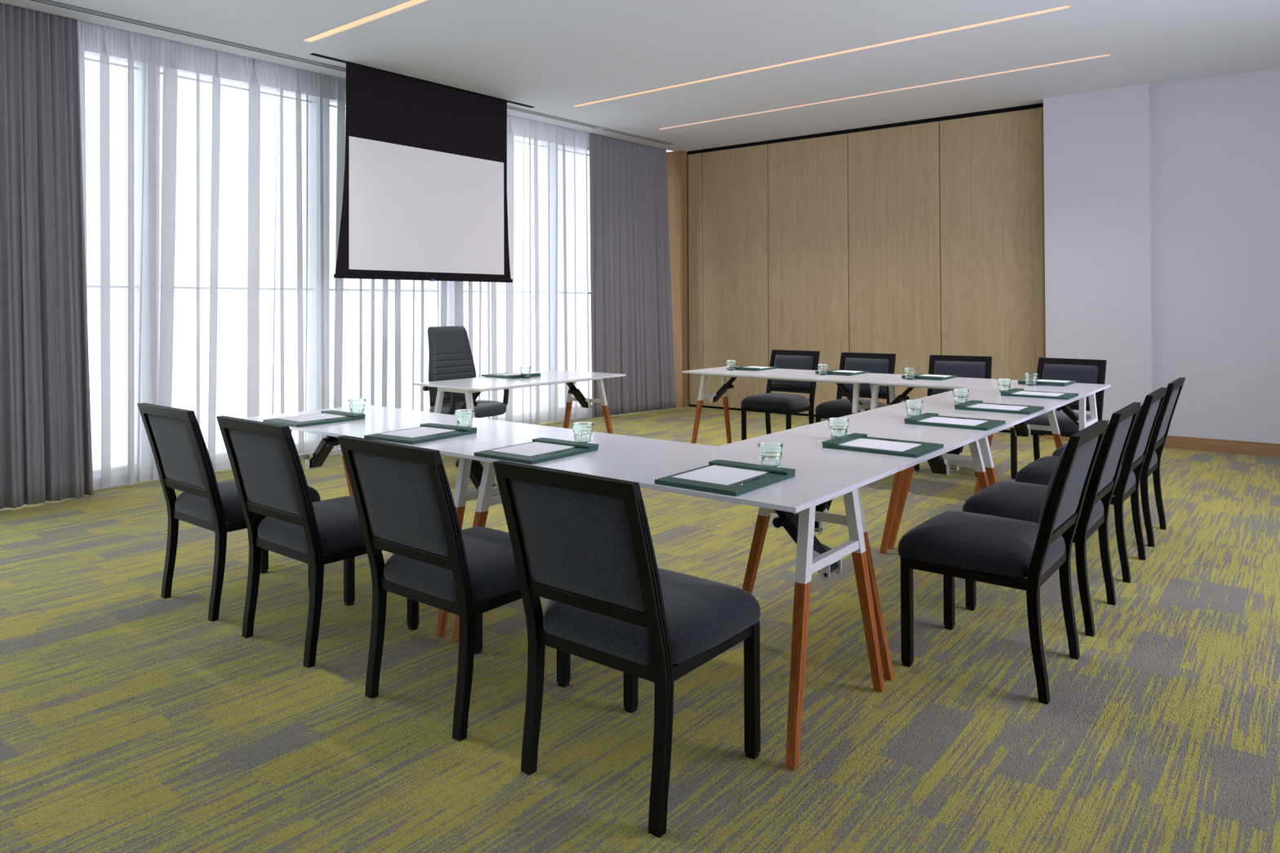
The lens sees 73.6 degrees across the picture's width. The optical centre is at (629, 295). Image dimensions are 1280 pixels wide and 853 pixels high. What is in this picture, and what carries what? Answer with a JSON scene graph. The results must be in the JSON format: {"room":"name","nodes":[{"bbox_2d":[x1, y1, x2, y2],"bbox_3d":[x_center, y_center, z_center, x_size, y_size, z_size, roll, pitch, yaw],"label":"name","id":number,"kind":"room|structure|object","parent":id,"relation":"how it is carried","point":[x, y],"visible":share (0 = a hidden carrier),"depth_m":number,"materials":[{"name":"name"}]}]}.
{"room":"conference room","nodes":[
{"label":"conference room","id":0,"kind":"room"},
{"bbox_2d":[587,132,671,414],"bbox_3d":[-3.197,-0.329,7.053,0.190,3.427,11.609,-1,-1,41],"label":"wall","id":1,"kind":"structure","parent":0,"point":[667,150],"depth_m":10.17,"materials":[{"name":"white paint"}]},
{"bbox_2d":[587,147,591,407],"bbox_3d":[-3.262,-0.242,6.945,0.150,3.080,10.558,-1,-1,41],"label":"window","id":2,"kind":"structure","parent":1,"relation":"in","point":[588,206],"depth_m":10.23,"materials":[{"name":"white glass"}]},
{"bbox_2d":[666,150,688,407],"bbox_3d":[0.545,-0.213,11.163,0.568,3.267,0.344,-1,-1,39],"label":"wall panel","id":3,"kind":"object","parent":1,"relation":"attached to","point":[677,162],"depth_m":10.91,"materials":[{"name":"brown wood"}]},
{"bbox_2d":[0,406,1279,852],"bbox_3d":[0.349,1.387,4.248,9.200,0.100,11.700,-1,-1,39],"label":"floor","id":4,"kind":"structure","parent":0,"point":[132,720],"depth_m":2.73,"materials":[{"name":"green carpet"}]},
{"bbox_2d":[137,402,320,622],"bbox_3d":[-1.773,0.905,3.817,0.495,0.870,0.610,-1,-1,39],"label":"chair","id":5,"kind":"object","parent":4,"relation":"on","point":[178,446],"visible":0.73,"depth_m":3.62,"materials":[{"name":"black paint"}]},
{"bbox_2d":[216,415,418,668],"bbox_3d":[-1.207,0.897,3.361,0.495,0.870,0.610,-1,-1,39],"label":"chair","id":6,"kind":"object","parent":4,"relation":"on","point":[269,477],"visible":0.9,"depth_m":3.19,"materials":[{"name":"black fabric"}]},
{"bbox_2d":[240,404,564,637],"bbox_3d":[-1.108,0.968,4.027,1.526,0.736,0.722,-1,-1,39],"label":"folding table","id":7,"kind":"object","parent":4,"relation":"on","point":[377,420],"visible":0.41,"depth_m":3.87,"materials":[{"name":"white laminate"}]},
{"bbox_2d":[262,409,365,427],"bbox_3d":[-1.518,0.591,4.123,0.293,0.022,0.364,-1,-1,38],"label":"holder","id":8,"kind":"object","parent":7,"relation":"on","point":[349,416],"visible":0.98,"depth_m":4.05,"materials":[{"name":"teal leather"}]},
{"bbox_2d":[277,413,346,422],"bbox_3d":[-1.533,0.590,4.143,0.202,0.002,0.258,-1,-1,38],"label":"paper","id":9,"kind":"object","parent":8,"relation":"on","point":[322,415],"visible":1,"depth_m":4.13,"materials":[{"name":"white paper"}]},
{"bbox_2d":[348,398,365,413],"bbox_3d":[-1.370,0.563,4.297,0.083,0.083,0.083,0,-1,-25],"label":"water tumbler","id":10,"kind":"object","parent":7,"relation":"on","point":[356,405],"visible":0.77,"depth_m":4.27,"materials":[{"name":"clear glass"}]},
{"bbox_2d":[364,422,476,444],"bbox_3d":[-0.883,0.583,3.627,0.293,0.022,0.364,-1,-1,34],"label":"holder","id":11,"kind":"object","parent":7,"relation":"on","point":[460,430],"visible":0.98,"depth_m":3.55,"materials":[{"name":"teal leather"}]},
{"bbox_2d":[378,426,455,438],"bbox_3d":[-0.899,0.581,3.646,0.202,0.002,0.258,-1,-1,34],"label":"paper","id":12,"kind":"object","parent":11,"relation":"on","point":[420,431],"visible":1,"depth_m":3.63,"materials":[{"name":"white paper"}]},
{"bbox_2d":[454,408,473,426],"bbox_3d":[-0.742,0.554,3.824,0.083,0.083,0.083,0,-1,-4],"label":"water tumbler","id":13,"kind":"object","parent":7,"relation":"on","point":[464,417],"visible":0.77,"depth_m":3.79,"materials":[{"name":"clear glass"}]},
{"bbox_2d":[337,435,570,741],"bbox_3d":[-0.564,0.889,2.844,0.495,0.870,0.610,-1,-1,39],"label":"chair","id":14,"kind":"object","parent":4,"relation":"on","point":[402,495],"visible":0.91,"depth_m":2.67,"materials":[{"name":"black fabric"}]},
{"bbox_2d":[422,325,508,466],"bbox_3d":[-1.352,0.820,7.170,0.636,1.118,0.635,-1,-1,39],"label":"swivel chair","id":15,"kind":"object","parent":4,"relation":"on","point":[450,353],"visible":0.66,"depth_m":7.20,"materials":[{"name":"grey fabric"}]},
{"bbox_2d":[413,369,626,461],"bbox_3d":[-0.791,0.997,6.496,0.722,0.736,1.526,-1,-1,39],"label":"folding table","id":16,"kind":"object","parent":4,"relation":"on","point":[477,385],"visible":0.73,"depth_m":6.37,"materials":[{"name":"white laminate"}]},
{"bbox_2d":[480,372,540,378],"bbox_3d":[-0.931,0.620,6.691,0.364,0.022,0.293,-1,-1,39],"label":"holder","id":17,"kind":"object","parent":16,"relation":"on","point":[531,375],"visible":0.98,"depth_m":6.60,"materials":[{"name":"teal leather"}]},
{"bbox_2d":[494,373,520,375],"bbox_3d":[-0.911,0.618,6.705,0.258,0.002,0.202,-1,-1,39],"label":"paper","id":18,"kind":"object","parent":17,"relation":"on","point":[504,374],"visible":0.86,"depth_m":6.72,"materials":[{"name":"white paper"}]},
{"bbox_2d":[520,366,530,378],"bbox_3d":[-0.797,0.587,6.526,0.083,0.083,0.083,0,-1,-36],"label":"water tumbler","id":19,"kind":"object","parent":16,"relation":"on","point":[525,371],"visible":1,"depth_m":6.50,"materials":[{"name":"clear glass"}]},
{"bbox_2d":[493,460,760,838],"bbox_3d":[0.011,0.881,2.381,0.495,0.870,0.610,-1,-1,39],"label":"chair","id":20,"kind":"object","parent":4,"relation":"on","point":[581,543],"visible":1,"depth_m":2.22,"materials":[{"name":"black fabric"}]},
{"bbox_2d":[437,428,897,770],"bbox_3d":[0.082,0.952,3.069,1.526,0.736,0.722,-1,-1,39],"label":"folding table","id":21,"kind":"object","parent":4,"relation":"on","point":[815,482],"visible":0.57,"depth_m":2.78,"materials":[{"name":"white laminate"}]},
{"bbox_2d":[474,437,598,464],"bbox_3d":[-0.345,0.576,3.189,0.293,0.022,0.364,-1,-1,37],"label":"holder","id":22,"kind":"object","parent":21,"relation":"on","point":[581,447],"visible":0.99,"depth_m":3.12,"materials":[{"name":"teal leather"}]},
{"bbox_2d":[491,441,576,456],"bbox_3d":[-0.359,0.574,3.208,0.202,0.002,0.258,-1,-1,37],"label":"paper","id":23,"kind":"object","parent":22,"relation":"on","point":[535,448],"visible":1,"depth_m":3.20,"materials":[{"name":"white paper"}]},
{"bbox_2d":[572,422,593,443],"bbox_3d":[-0.187,0.547,3.388,0.083,0.083,0.083,0,-1,18],"label":"water tumbler","id":24,"kind":"object","parent":21,"relation":"on","point":[582,431],"visible":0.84,"depth_m":3.36,"materials":[{"name":"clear glass"}]},
{"bbox_2d":[654,459,795,496],"bbox_3d":[0.303,0.567,2.684,0.293,0.022,0.364,-1,-1,38],"label":"holder","id":25,"kind":"object","parent":21,"relation":"on","point":[775,474],"visible":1,"depth_m":2.61,"materials":[{"name":"teal leather"}]},
{"bbox_2d":[671,465,768,485],"bbox_3d":[0.289,0.565,2.704,0.202,0.002,0.258,-1,-1,38],"label":"paper","id":26,"kind":"object","parent":25,"relation":"on","point":[716,474],"visible":1,"depth_m":2.69,"materials":[{"name":"white paper"}]},
{"bbox_2d":[737,477,762,485],"bbox_3d":[0.367,0.567,2.601,0.008,0.010,0.151,-1,-1,38],"label":"ballpoint pen","id":27,"kind":"object","parent":25,"relation":"on","point":[757,477],"visible":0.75,"depth_m":2.61,"materials":[{"name":"black plastic"}]},
{"bbox_2d":[757,441,782,466],"bbox_3d":[0.471,0.538,2.867,0.083,0.083,0.083,0,-1,22],"label":"water tumbler","id":28,"kind":"object","parent":21,"relation":"on","point":[770,453],"visible":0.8,"depth_m":2.84,"materials":[{"name":"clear glass"}]},
{"bbox_2d":[741,349,819,440],"bbox_3d":[1.352,0.940,7.683,0.495,0.870,0.610,-1,-1,39],"label":"chair","id":29,"kind":"object","parent":4,"relation":"on","point":[787,404],"visible":0.75,"depth_m":7.67,"materials":[{"name":"black fabric"}]},
{"bbox_2d":[682,366,891,444],"bbox_3d":[1.262,0.995,6.971,1.526,0.736,0.722,-1,-1,39],"label":"folding table","id":30,"kind":"object","parent":4,"relation":"on","point":[771,374],"visible":0.76,"depth_m":6.92,"materials":[{"name":"white laminate"}]},
{"bbox_2d":[726,360,736,370],"bbox_3d":[0.858,0.590,7.247,0.083,0.083,0.083,0,-1,-41],"label":"water tumbler","id":31,"kind":"object","parent":30,"relation":"on","point":[731,364],"visible":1,"depth_m":7.22,"materials":[{"name":"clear glass"}]},
{"bbox_2d":[726,365,777,371],"bbox_3d":[1.055,0.621,7.368,0.293,0.022,0.364,-1,-1,39],"label":"holder","id":32,"kind":"object","parent":30,"relation":"on","point":[740,368],"visible":0.62,"depth_m":7.23,"materials":[{"name":"teal leather"}]},
{"bbox_2d":[745,366,768,368],"bbox_3d":[1.069,0.619,7.348,0.202,0.002,0.258,-1,-1,39],"label":"paper","id":33,"kind":"object","parent":32,"relation":"on","point":[760,367],"visible":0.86,"depth_m":7.41,"materials":[{"name":"white paper"}]},
{"bbox_2d":[817,364,828,375],"bbox_3d":[1.518,0.581,6.722,0.083,0.083,0.083,-1,-1,28],"label":"water tumbler","id":34,"kind":"object","parent":30,"relation":"on","point":[823,368],"visible":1,"depth_m":6.69,"materials":[{"name":"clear glass"}]},
{"bbox_2d":[815,369,868,375],"bbox_3d":[1.704,0.612,6.856,0.293,0.022,0.364,-1,-1,39],"label":"holder","id":35,"kind":"object","parent":30,"relation":"on","point":[837,373],"visible":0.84,"depth_m":6.72,"materials":[{"name":"teal leather"}]},
{"bbox_2d":[834,370,862,373],"bbox_3d":[1.717,0.610,6.837,0.202,0.002,0.258,-1,-1,39],"label":"paper","id":36,"kind":"object","parent":35,"relation":"on","point":[853,371],"visible":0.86,"depth_m":6.84,"materials":[{"name":"white paper"}]},
{"bbox_2d":[815,351,896,422],"bbox_3d":[1.900,0.932,7.191,0.495,0.870,0.610,-1,-1,36],"label":"chair","id":37,"kind":"object","parent":4,"relation":"on","point":[882,363],"visible":0.56,"depth_m":7.29,"materials":[{"name":"black fabric"}]},
{"bbox_2d":[718,408,1021,680],"bbox_3d":[1.102,0.956,3.694,0.722,0.736,1.526,-1,-1,39],"label":"folding table","id":38,"kind":"object","parent":4,"relation":"on","point":[806,441],"visible":0.44,"depth_m":3.49,"materials":[{"name":"white laminate"}]},
{"bbox_2d":[827,417,848,439],"bbox_3d":[0.851,0.544,3.488,0.083,0.083,0.083,-1,-1,44],"label":"water tumbler","id":39,"kind":"object","parent":38,"relation":"on","point":[837,427],"visible":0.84,"depth_m":3.46,"materials":[{"name":"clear glass"}]},
{"bbox_2d":[822,432,943,457],"bbox_3d":[0.972,0.572,3.284,0.364,0.022,0.293,-1,-1,39],"label":"holder","id":40,"kind":"object","parent":38,"relation":"on","point":[925,448],"visible":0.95,"depth_m":3.24,"materials":[{"name":"teal leather"}]},
{"bbox_2d":[838,438,921,452],"bbox_3d":[0.952,0.570,3.271,0.258,0.002,0.202,-1,-1,39],"label":"paper","id":41,"kind":"object","parent":40,"relation":"on","point":[860,442],"visible":1,"depth_m":3.26,"materials":[{"name":"white paper"}]},
{"bbox_2d":[905,400,923,417],"bbox_3d":[1.375,0.550,4.140,0.083,0.083,0.083,-1,-1,23],"label":"water tumbler","id":42,"kind":"object","parent":38,"relation":"on","point":[913,407],"visible":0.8,"depth_m":4.11,"materials":[{"name":"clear glass"}]},
{"bbox_2d":[904,412,1005,431],"bbox_3d":[1.497,0.578,3.937,0.364,0.022,0.293,-1,-1,39],"label":"holder","id":43,"kind":"object","parent":38,"relation":"on","point":[990,424],"visible":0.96,"depth_m":3.88,"materials":[{"name":"teal leather"}]},
{"bbox_2d":[919,416,987,426],"bbox_3d":[1.477,0.576,3.923,0.258,0.002,0.202,-1,-1,39],"label":"paper","id":44,"kind":"object","parent":43,"relation":"on","point":[931,420],"visible":1,"depth_m":3.91,"materials":[{"name":"white paper"}]},
{"bbox_2d":[914,355,991,476],"bbox_3d":[2.554,0.924,6.748,0.495,0.870,0.610,-1,-1,32],"label":"chair","id":45,"kind":"object","parent":4,"relation":"on","point":[966,366],"visible":0.27,"depth_m":6.94,"materials":[{"name":"black fabric"}]},
{"bbox_2d":[875,386,1088,549],"bbox_3d":[2.060,0.967,4.884,0.722,0.736,1.526,-1,-1,39],"label":"folding table","id":46,"kind":"object","parent":4,"relation":"on","point":[943,402],"visible":0.52,"depth_m":4.64,"materials":[{"name":"white laminate"}]},
{"bbox_2d":[952,388,968,404],"bbox_3d":[1.812,0.555,4.683,0.083,0.083,0.083,0,-1,2],"label":"water tumbler","id":47,"kind":"object","parent":46,"relation":"on","point":[960,395],"visible":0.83,"depth_m":4.65,"materials":[{"name":"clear glass"}]},
{"bbox_2d":[954,400,1044,414],"bbox_3d":[1.931,0.583,4.473,0.364,0.022,0.293,-1,-1,39],"label":"holder","id":48,"kind":"object","parent":46,"relation":"on","point":[1029,410],"visible":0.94,"depth_m":4.42,"materials":[{"name":"teal leather"}]},
{"bbox_2d":[966,403,1027,410],"bbox_3d":[1.911,0.581,4.460,0.258,0.002,0.202,-1,-1,39],"label":"paper","id":49,"kind":"object","parent":48,"relation":"on","point":[979,405],"visible":1,"depth_m":4.45,"materials":[{"name":"white paper"}]},
{"bbox_2d":[996,378,1011,392],"bbox_3d":[2.332,0.561,5.329,0.083,0.083,0.083,0,-1,-20],"label":"water tumbler","id":50,"kind":"object","parent":46,"relation":"on","point":[1003,384],"visible":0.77,"depth_m":5.30,"materials":[{"name":"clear glass"}]},
{"bbox_2d":[1000,388,1078,399],"bbox_3d":[2.458,0.589,5.131,0.364,0.022,0.293,-1,-1,39],"label":"holder","id":51,"kind":"object","parent":46,"relation":"on","point":[1066,396],"visible":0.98,"depth_m":5.07,"materials":[{"name":"teal leather"}]},
{"bbox_2d":[1010,391,1064,396],"bbox_3d":[2.438,0.587,5.118,0.258,0.002,0.202,-1,-1,39],"label":"paper","id":52,"kind":"object","parent":51,"relation":"on","point":[1025,393],"visible":1,"depth_m":5.10,"materials":[{"name":"white paper"}]},
{"bbox_2d":[854,373,1110,431],"bbox_3d":[2.452,0.979,6.013,1.526,0.736,0.722,-1,-1,39],"label":"folding table","id":53,"kind":"object","parent":4,"relation":"on","point":[891,380],"visible":0.59,"depth_m":5.89,"materials":[{"name":"white laminate"}]},
{"bbox_2d":[903,367,915,379],"bbox_3d":[2.057,0.574,6.280,0.083,0.083,0.083,0,-1,7],"label":"water tumbler","id":54,"kind":"object","parent":53,"relation":"on","point":[909,372],"visible":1,"depth_m":6.25,"materials":[{"name":"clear glass"}]},
{"bbox_2d":[901,373,957,380],"bbox_3d":[2.249,0.605,6.411,0.293,0.022,0.364,-1,-1,39],"label":"holder","id":55,"kind":"object","parent":53,"relation":"on","point":[920,376],"visible":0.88,"depth_m":6.28,"materials":[{"name":"teal leather"}]},
{"bbox_2d":[921,374,951,377],"bbox_3d":[2.262,0.603,6.391,0.202,0.002,0.258,-1,-1,39],"label":"paper","id":56,"kind":"object","parent":55,"relation":"on","point":[922,375],"visible":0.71,"depth_m":6.41,"materials":[{"name":"white paper"}]},
{"bbox_2d":[1024,372,1037,386],"bbox_3d":[2.712,0.565,5.781,0.083,0.083,0.083,0,-1,-14],"label":"water tumbler","id":57,"kind":"object","parent":53,"relation":"on","point":[1030,378],"visible":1,"depth_m":5.75,"materials":[{"name":"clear glass"}]},
{"bbox_2d":[1017,378,1076,386],"bbox_3d":[2.893,0.597,5.927,0.293,0.022,0.364,-1,-1,39],"label":"holder","id":58,"kind":"object","parent":53,"relation":"on","point":[1020,382],"visible":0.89,"depth_m":5.79,"materials":[{"name":"teal leather"}]},
{"bbox_2d":[1036,379,1069,382],"bbox_3d":[2.907,0.594,5.907,0.202,0.002,0.258,-1,-1,39],"label":"paper","id":59,"kind":"object","parent":58,"relation":"on","point":[1047,380],"visible":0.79,"depth_m":5.96,"materials":[{"name":"white paper"}]},
{"bbox_2d":[897,419,1109,704],"bbox_3d":[1.334,0.884,3.069,0.610,0.870,0.495,-1,-1,39],"label":"chair","id":60,"kind":"object","parent":4,"relation":"on","point":[996,550],"visible":1,"depth_m":2.95,"materials":[{"name":"black fabric"}]},
{"bbox_2d":[962,401,1141,636],"bbox_3d":[1.783,0.889,3.627,0.610,0.870,0.495,-1,-1,39],"label":"chair","id":61,"kind":"object","parent":4,"relation":"on","point":[1023,501],"visible":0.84,"depth_m":3.51,"materials":[{"name":"black fabric"}]},
{"bbox_2d":[1010,357,1106,479],"bbox_3d":[3.180,0.917,6.346,0.610,0.870,0.495,0,-1,-44],"label":"chair","id":62,"kind":"object","parent":4,"relation":"on","point":[1082,371],"visible":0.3,"depth_m":6.39,"materials":[{"name":"black fabric"}]},
{"bbox_2d":[1015,387,1167,582],"bbox_3d":[2.296,0.895,4.264,0.610,0.870,0.495,-1,-1,39],"label":"chair","id":63,"kind":"object","parent":4,"relation":"on","point":[1040,471],"visible":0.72,"depth_m":4.11,"materials":[{"name":"black paint"}]},
{"bbox_2d":[1052,377,1185,546],"bbox_3d":[2.763,0.901,4.845,0.610,0.870,0.495,-1,-1,39],"label":"chair","id":64,"kind":"object","parent":4,"relation":"on","point":[1153,459],"visible":0.48,"depth_m":4.62,"materials":[{"name":"black paint"}]},
{"bbox_2d":[0,0,1279,151],"bbox_3d":[0.329,-2.018,4.359,9.300,0.180,11.800,-1,-1,39],"label":"ceiling","id":65,"kind":"structure","parent":0,"point":[557,55],"depth_m":6.56,"materials":[{"name":"white paint"}]},
{"bbox_2d":[0,2,93,509],"bbox_3d":[-4.027,-0.310,5.516,0.229,3.335,0.974,-1,-1,39],"label":"curtain","id":66,"kind":"object","parent":65,"relation":"hanging from","point":[46,451],"visible":0.98,"depth_m":5.68,"materials":[{"name":"fabric"}]},
{"bbox_2d":[26,0,346,72],"bbox_3d":[-3.083,-1.891,6.306,0.137,0.005,2.259,-1,-1,41],"label":"ceiling vent","id":67,"kind":"object","parent":65,"relation":"in","point":[157,26],"depth_m":6.16,"materials":[{"name":"black"}]},
{"bbox_2d":[78,19,590,488],"bbox_3d":[-2.208,-0.285,7.881,0.120,3.328,5.293,-1,-1,40],"label":"sheer curtain","id":68,"kind":"object","parent":65,"relation":"hanging from","point":[213,180],"visible":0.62,"depth_m":6.91,"materials":[{"name":"white fabric"}]},
{"bbox_2d":[300,0,430,43],"bbox_3d":[-0.626,-1.932,4.934,4.594,0.032,0.086,-1,-1,39],"label":"recessed light","id":69,"kind":"object","parent":65,"relation":"in","point":[403,6],"visible":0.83,"depth_m":5.91,"materials":[{"name":"white paint"}]},
{"bbox_2d":[309,53,534,282],"bbox_3d":[-1.725,-1.004,7.582,0.066,1.755,2.381,-1,-1,40],"label":"projection screen","id":70,"kind":"object","parent":65,"relation":"hanging from","point":[424,192],"visible":1,"depth_m":7.46,"materials":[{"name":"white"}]},
{"bbox_2d":[493,48,504,51],"bbox_3d":[-1.008,-1.895,6.589,0.084,0.004,0.084,-1,-1,39],"label":"cap","id":71,"kind":"object","parent":65,"relation":"attached to","point":[495,49],"visible":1,"depth_m":6.58,"materials":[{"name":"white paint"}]},
{"bbox_2d":[506,104,604,128],"bbox_3d":[-0.787,-1.867,8.968,0.136,0.005,1.417,-1,-1,41],"label":"ceiling vent","id":72,"kind":"object","parent":65,"relation":"in","point":[509,107],"depth_m":8.95,"materials":[{"name":"black"}]},
{"bbox_2d":[589,132,675,417],"bbox_3d":[0.065,-0.268,10.283,0.228,3.335,1.448,-1,-1,41],"label":"curtain","id":73,"kind":"object","parent":65,"relation":"hanging from","point":[632,320],"visible":0.95,"depth_m":10.28,"materials":[{"name":"fabric"}]},
{"bbox_2d":[597,127,678,145],"bbox_3d":[0.112,-1.858,10.014,0.134,0.003,1.325,-1,-1,41],"label":"ceiling vent","id":74,"kind":"object","parent":65,"relation":"in","point":[606,129],"visible":1,"depth_m":9.97,"materials":[{"name":"black metal"}]},
{"bbox_2d":[722,84,731,87],"bbox_3d":[0.878,-1.888,7.703,0.084,0.004,0.084,-1,-1,39],"label":"cap","id":75,"kind":"object","parent":65,"relation":"attached to","point":[723,86],"visible":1,"depth_m":7.70,"materials":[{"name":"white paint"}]},
{"bbox_2d":[571,4,1072,107],"bbox_3d":[1.183,-1.913,7.079,4.484,0.032,0.076,-1,-1,39],"label":"recessed light","id":76,"kind":"object","parent":65,"relation":"in","point":[1066,6],"visible":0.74,"depth_m":6.68,"materials":[{"name":"white paint"}]},
{"bbox_2d":[687,102,1043,154],"bbox_3d":[2.448,-1.851,9.719,4.225,0.040,0.124,-1,-1,38],"label":"ceiling track","id":77,"kind":"object","parent":65,"relation":"attached to","point":[1041,104],"visible":0.57,"depth_m":9.43,"materials":[{"name":"black metal"}]},
{"bbox_2d":[688,152,703,407],"bbox_3d":[0.861,-0.197,10.913,0.217,3.225,0.094,-1,-1,39],"label":"partition panel","id":78,"kind":"object","parent":77,"relation":"hanging from","point":[695,160],"visible":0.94,"depth_m":10.88,"materials":[{"name":"brown wood"}]},
{"bbox_2d":[702,143,768,410],"bbox_3d":[1.316,-0.202,10.562,0.934,3.225,0.090,-1,-1,38],"label":"partition panel","id":79,"kind":"object","parent":77,"relation":"hanging from","point":[735,181],"visible":0.78,"depth_m":10.51,"materials":[{"name":"brown wood"}]},
{"bbox_2d":[768,133,849,417],"bbox_3d":[2.087,-0.212,9.967,1.016,3.225,0.090,-1,-1,38],"label":"partition panel","id":80,"kind":"object","parent":77,"relation":"hanging from","point":[808,226],"visible":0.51,"depth_m":9.91,"materials":[{"name":"brown wood"}]},
{"bbox_2d":[848,120,941,404],"bbox_3d":[2.892,-0.223,9.345,1.022,3.225,0.090,-1,-1,38],"label":"partition panel","id":81,"kind":"object","parent":77,"relation":"hanging from","point":[894,173],"visible":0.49,"depth_m":9.29,"materials":[{"name":"brown wood"}]},
{"bbox_2d":[939,107,1044,435],"bbox_3d":[3.693,-0.234,8.726,1.007,3.225,0.090,-1,-1,38],"label":"partition panel","id":82,"kind":"object","parent":77,"relation":"hanging from","point":[990,165],"visible":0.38,"depth_m":8.67,"materials":[{"name":"brown wood"}]},
{"bbox_2d":[657,53,1112,129],"bbox_3d":[2.069,-1.903,8.182,4.489,0.032,0.066,-1,-1,39],"label":"recessed light","id":83,"kind":"object","parent":65,"relation":"in","point":[1110,54],"visible":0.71,"depth_m":7.83,"materials":[{"name":"white paint"}]},
{"bbox_2d":[1043,67,1279,444],"bbox_3d":[5.806,-0.287,7.113,4.255,3.277,0.617,-1,-1,39],"label":"wall","id":84,"kind":"structure","parent":0,"point":[1162,202],"depth_m":7.62,"materials":[{"name":"grey paint"}]},
{"bbox_2d":[1046,435,1279,457],"bbox_3d":[5.669,1.294,6.896,4.232,0.112,0.124,-1,-1,38],"label":"baseboard","id":85,"kind":"structure","parent":84,"relation":"attached to","point":[1252,448],"depth_m":7.39,"materials":[{"name":"brown wood"}]},
{"bbox_3d":[2.260,-0.237,10.119,5.050,3.277,0.180,-1,-1,39],"label":"wall partition","id":86,"kind":"structure","parent":0,"visible":0},
{"bbox_2d":[1040,106,1046,436],"bbox_3d":[4.097,-0.235,8.402,0.035,3.217,0.190,-1,-1,39],"label":"trim","id":87,"kind":"structure","parent":86,"relation":"attached to","point":[1042,108],"depth_m":8.34,"materials":[{"name":"brown wood"}]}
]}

